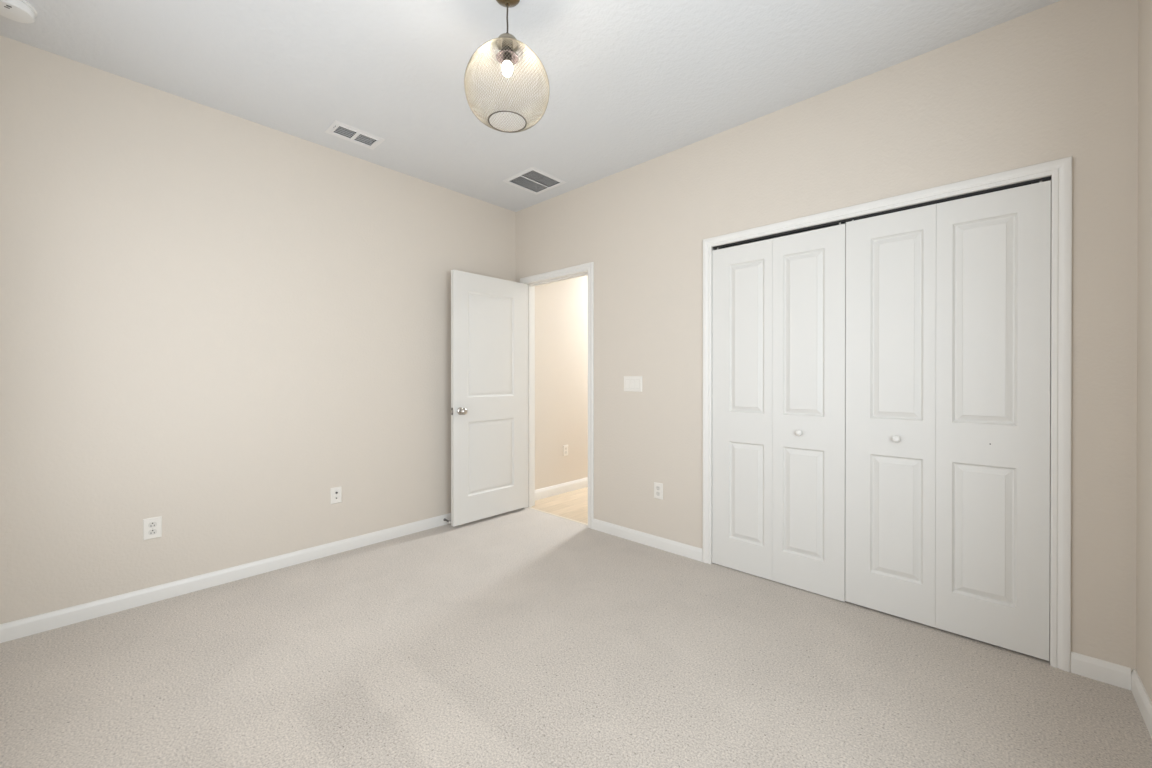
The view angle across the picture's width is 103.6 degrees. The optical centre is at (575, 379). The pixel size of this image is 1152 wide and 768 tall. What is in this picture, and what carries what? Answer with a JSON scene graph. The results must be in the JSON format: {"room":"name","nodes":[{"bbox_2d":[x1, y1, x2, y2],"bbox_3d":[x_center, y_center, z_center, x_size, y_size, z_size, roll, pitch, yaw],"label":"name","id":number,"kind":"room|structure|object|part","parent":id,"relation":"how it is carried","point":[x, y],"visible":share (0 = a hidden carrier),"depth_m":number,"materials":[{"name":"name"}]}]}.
{"room":"empty bedroom","nodes":[
{"label":"empty bedroom","id":0,"kind":"room"},
{"bbox_2d":[0,35,587,623],"bbox_3d":[-0.450,-0.176,4.457,0.130,2.773,6.960,0,0,43],"label":"wall","id":1,"kind":"structure","parent":0,"point":[214,323],"depth_m":2.59,"materials":[{"name":"beige paint"}]},
{"bbox_2d":[143,516,161,539],"bbox_3d":[-2.257,0.794,2.417,0.007,0.112,0.074,0,0,43],"label":"electrical outlet","id":2,"kind":"object","parent":1,"relation":"attached to","point":[152,527],"visible":1,"depth_m":2.42,"materials":[{"name":"white plastic"}]},
{"bbox_2d":[148,522,156,527],"bbox_3d":[-2.256,0.774,2.415,0.002,0.028,0.034,0,0,43],"label":"receptacle","id":3,"kind":"object","parent":2,"relation":"attached to","point":[150,524],"depth_m":2.41,"materials":[{"name":"grey plastic"}]},
{"bbox_2d":[148,529,156,534],"bbox_3d":[-2.256,0.813,2.416,0.002,0.028,0.034,0,0,43],"label":"receptacle","id":4,"kind":"object","parent":2,"relation":"attached to","point":[150,531],"depth_m":2.41,"materials":[{"name":"grey plastic"}]},
{"bbox_2d":[0,513,450,642],"bbox_3d":[-1.623,1.144,3.095,0.014,0.081,3.130,0,0,43],"label":"baseboard","id":5,"kind":"structure","parent":1,"relation":"attached to","point":[20,628],"depth_m":2.53,"materials":[{"name":"white paint"}]},
{"bbox_2d":[331,486,341,503],"bbox_3d":[-1.629,0.790,3.085,0.017,0.110,0.070,0,0,43],"label":"jack plate","id":6,"kind":"object","parent":1,"relation":"attached to","point":[336,492],"visible":1,"depth_m":3.09,"materials":[{"name":"white plastic"}]},
{"bbox_2d":[535,477,587,500],"bbox_3d":[0.703,1.130,5.616,0.014,0.100,3.469,0,0,43],"label":"baseboard","id":7,"kind":"structure","parent":1,"relation":"attached to","point":[542,493],"depth_m":4.68,"materials":[{"name":"white paint"}]},
{"bbox_2d":[563,445,567,455],"bbox_3d":[-0.107,0.745,4.749,0.007,0.112,0.072,0,0,43],"label":"electrical outlet","id":8,"kind":"object","parent":1,"relation":"attached to","point":[565,447],"visible":1,"depth_m":4.74,"materials":[{"name":"white plastic"}]},
{"bbox_2d":[0,0,1060,211],"bbox_3d":[-0.062,-1.605,2.066,3.919,0.100,3.995,0,0,43],"label":"ceiling","id":9,"kind":"structure","parent":0,"point":[632,83],"depth_m":2.21,"materials":[{"name":"white paint"}]},
{"bbox_2d":[0,0,36,22],"bbox_3d":[-2.330,-1.532,1.867,0.144,0.044,0.144,0,0,43],"label":"smoke detector","id":10,"kind":"object","parent":9,"relation":"attached to","point":[22,11],"visible":1,"depth_m":1.87,"materials":[{"name":"white plastic"}]},
{"bbox_2d":[325,120,384,149],"bbox_3d":[-1.410,-1.600,2.897,0.190,0.104,0.302,0,0,43],"label":"ceiling vent","id":11,"kind":"object","parent":9,"relation":"in","point":[338,129],"visible":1,"depth_m":2.90,"materials":[{"name":"white metal"}]},
{"bbox_2d":[464,0,549,132],"bbox_3d":[-0.279,-1.299,1.841,0.342,0.511,0.342,0,0,-16],"label":"pendant light","id":12,"kind":"object","parent":9,"relation":"hanging from","point":[507,45],"visible":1,"depth_m":1.82,"materials":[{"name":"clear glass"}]},
{"bbox_3d":[-0.279,-1.458,1.841,0.008,0.124,0.008,0,0,43],"label":"cord","id":13,"kind":"part","parent":12,"relation":"part of","materials":[{"name":"brown plastic"}]},
{"bbox_3d":[-0.279,-1.258,1.841,0.041,0.054,0.041,0,0,43],"label":"bulb","id":14,"kind":"part","parent":12,"relation":"part of","materials":[{"name":"white glass"}]},
{"bbox_2d":[502,38,512,48],"bbox_3d":[-0.279,-1.362,1.841,0.044,0.037,0.044,0,0,43],"label":"socket","id":15,"kind":"object","parent":12,"relation":"attached to","point":[505,46],"depth_m":1.82,"materials":[{"name":"brown"}]},
{"bbox_2d":[503,166,566,194],"bbox_3d":[-0.326,-1.604,3.573,0.360,0.101,0.366,0,0,43],"label":"ceiling vent","id":16,"kind":"object","parent":9,"relation":"in","point":[533,180],"visible":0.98,"depth_m":3.61,"materials":[{"name":"white metal"}]},
{"bbox_2d":[0,487,1151,767],"bbox_3d":[0.943,1.199,3.165,3.704,0.030,6.730,0,0,43],"label":"floor","id":17,"kind":"structure","parent":0,"point":[522,637],"depth_m":1.81,"materials":[{"name":"carpet"}]},
{"bbox_2d":[528,507,587,524],"bbox_3d":[-0.159,1.183,3.924,0.765,0.006,0.024,0,0,43],"label":"threshold","id":18,"kind":"object","parent":17,"relation":"on","point":[528,507],"visible":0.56,"depth_m":3.90,"materials":[{"name":"beige wood"}]},
{"bbox_2d":[516,0,1138,671],"bbox_3d":[0.827,-0.177,3.026,3.919,2.763,0.115,0,0,43],"label":"wall","id":19,"kind":"structure","parent":0,"point":[1057,80],"depth_m":2.25,"materials":[{"name":"beige paint"}]},
{"bbox_2d":[451,270,526,526],"bbox_3d":[-0.714,0.147,3.849,0.163,2.018,0.784,0,0,43],"label":"door","id":20,"kind":"structure","parent":19,"relation":"in","point":[489,314],"depth_m":3.80,"materials":[{"name":"white paint"}]},
{"bbox_3d":[-0.893,0.252,3.584,0.064,0.054,0.054,0,0,43],"label":"knob","id":21,"kind":"part","parent":20,"relation":"part of","materials":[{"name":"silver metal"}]},
{"bbox_2d":[520,262,593,528],"bbox_3d":[-0.146,0.126,3.933,0.892,2.112,0.146,0,0,43],"label":"door frame","id":22,"kind":"structure","parent":19,"relation":"attached to","point":[585,269],"depth_m":3.94,"materials":[{"name":"white paint"}]},
{"bbox_3d":[-0.103,0.126,3.981,0.889,2.112,0.016,0,0,43],"label":"hall casing","id":23,"kind":"part","parent":22,"relation":"part of","materials":[{"name":"white paint"}]},
{"bbox_2d":[624,376,641,391],"bbox_3d":[0.415,0.034,3.325,0.163,0.114,0.010,0,0,43],"label":"light switch","id":24,"kind":"object","parent":19,"relation":"attached to","point":[631,383],"visible":1,"depth_m":3.32,"materials":[{"name":"white plastic"}]},
{"bbox_2d":[593,519,702,561],"bbox_3d":[0.481,1.143,3.265,0.938,0.081,0.014,0,0,43],"label":"baseboard","id":25,"kind":"structure","parent":19,"relation":"attached to","point":[675,547],"depth_m":3.21,"materials":[{"name":"white paint"}]},
{"bbox_2d":[654,482,662,499],"bbox_3d":[0.577,0.782,3.179,0.072,0.112,0.007,0,0,43],"label":"electrical outlet","id":26,"kind":"object","parent":19,"relation":"attached to","point":[658,487],"visible":1,"depth_m":3.17,"materials":[{"name":"white plastic"}]},
{"bbox_2d":[712,223,845,601],"bbox_3d":[1.151,0.168,2.657,0.749,2.023,0.066,0,0,43],"label":"door","id":27,"kind":"structure","parent":19,"relation":"in","point":[779,303],"depth_m":2.62,"materials":[{"name":"white paint"}]},
{"bbox_3d":[1.024,0.177,2.796,0.374,2.004,0.034,0,0,43],"label":"panel","id":28,"kind":"part","parent":27,"relation":"part of","materials":[{"name":"white paint"}]},
{"bbox_3d":[1.251,0.299,2.541,0.035,0.035,0.032,0,0,43],"label":"knob","id":29,"kind":"part","parent":27,"relation":"part of","materials":[{"name":"white paint"}]},
{"bbox_3d":[1.299,0.178,2.541,0.374,2.004,0.034,0,0,43],"label":"panel","id":30,"kind":"part","parent":27,"relation":"part of","materials":[{"name":"white paint"}]},
{"bbox_2d":[713,176,1050,249],"bbox_3d":[1.437,-0.842,2.409,1.503,0.011,0.026,0,0,43],"label":"closet track","id":31,"kind":"object","parent":19,"relation":"attached to","point":[1049,177],"visible":0.99,"depth_m":2.27,"materials":[{"name":"grey metal"}]},
{"bbox_2d":[702,156,1071,671],"bbox_3d":[1.455,0.141,2.432,1.619,2.090,0.130,0,0,43],"label":"door frame","id":32,"kind":"structure","parent":19,"relation":"attached to","point":[1060,170],"depth_m":1.87,"materials":[{"name":"white paint"}]},
{"bbox_2d":[845,180,1050,660],"bbox_3d":[1.701,0.167,2.144,0.749,2.017,0.066,0,0,43],"label":"door","id":33,"kind":"structure","parent":19,"relation":"in","point":[947,452],"depth_m":2.10,"materials":[{"name":"white paint"}]},
{"bbox_3d":[1.575,0.173,2.284,0.374,2.004,0.034,0,0,43],"label":"panel","id":34,"kind":"part","parent":33,"relation":"part of","materials":[{"name":"white paint"}]},
{"bbox_3d":[1.579,0.293,2.235,0.035,0.035,0.032,0,0,43],"label":"knob","id":35,"kind":"part","parent":33,"relation":"part of","materials":[{"name":"white paint"}]},
{"bbox_3d":[1.849,0.173,2.028,0.374,2.004,0.034,0,0,43],"label":"panel","id":36,"kind":"part","parent":33,"relation":"part of","materials":[{"name":"white paint"}]},
{"bbox_2d":[1071,651,1130,689],"bbox_3d":[2.067,1.148,1.789,0.156,0.081,0.014,0,0,43],"label":"baseboard","id":37,"kind":"structure","parent":19,"relation":"attached to","point":[1107,672],"depth_m":1.78,"materials":[{"name":"white paint"}]},
{"bbox_2d":[1136,0,1151,701],"bbox_3d":[1.075,-0.169,0.500,0.115,2.763,3.245,0,0,43],"label":"wall","id":38,"kind":"structure","parent":0,"point":[1144,286],"depth_m":1.64,"materials":[{"name":"beige paint"}]},
{"bbox_2d":[1131,669,1151,737],"bbox_3d":[1.067,1.152,0.590,0.014,0.081,3.130,0,0,43],"label":"baseboard","id":39,"kind":"structure","parent":38,"relation":"attached to","point":[1139,692],"depth_m":1.61,"materials":[{"name":"white paint"}]}
]}

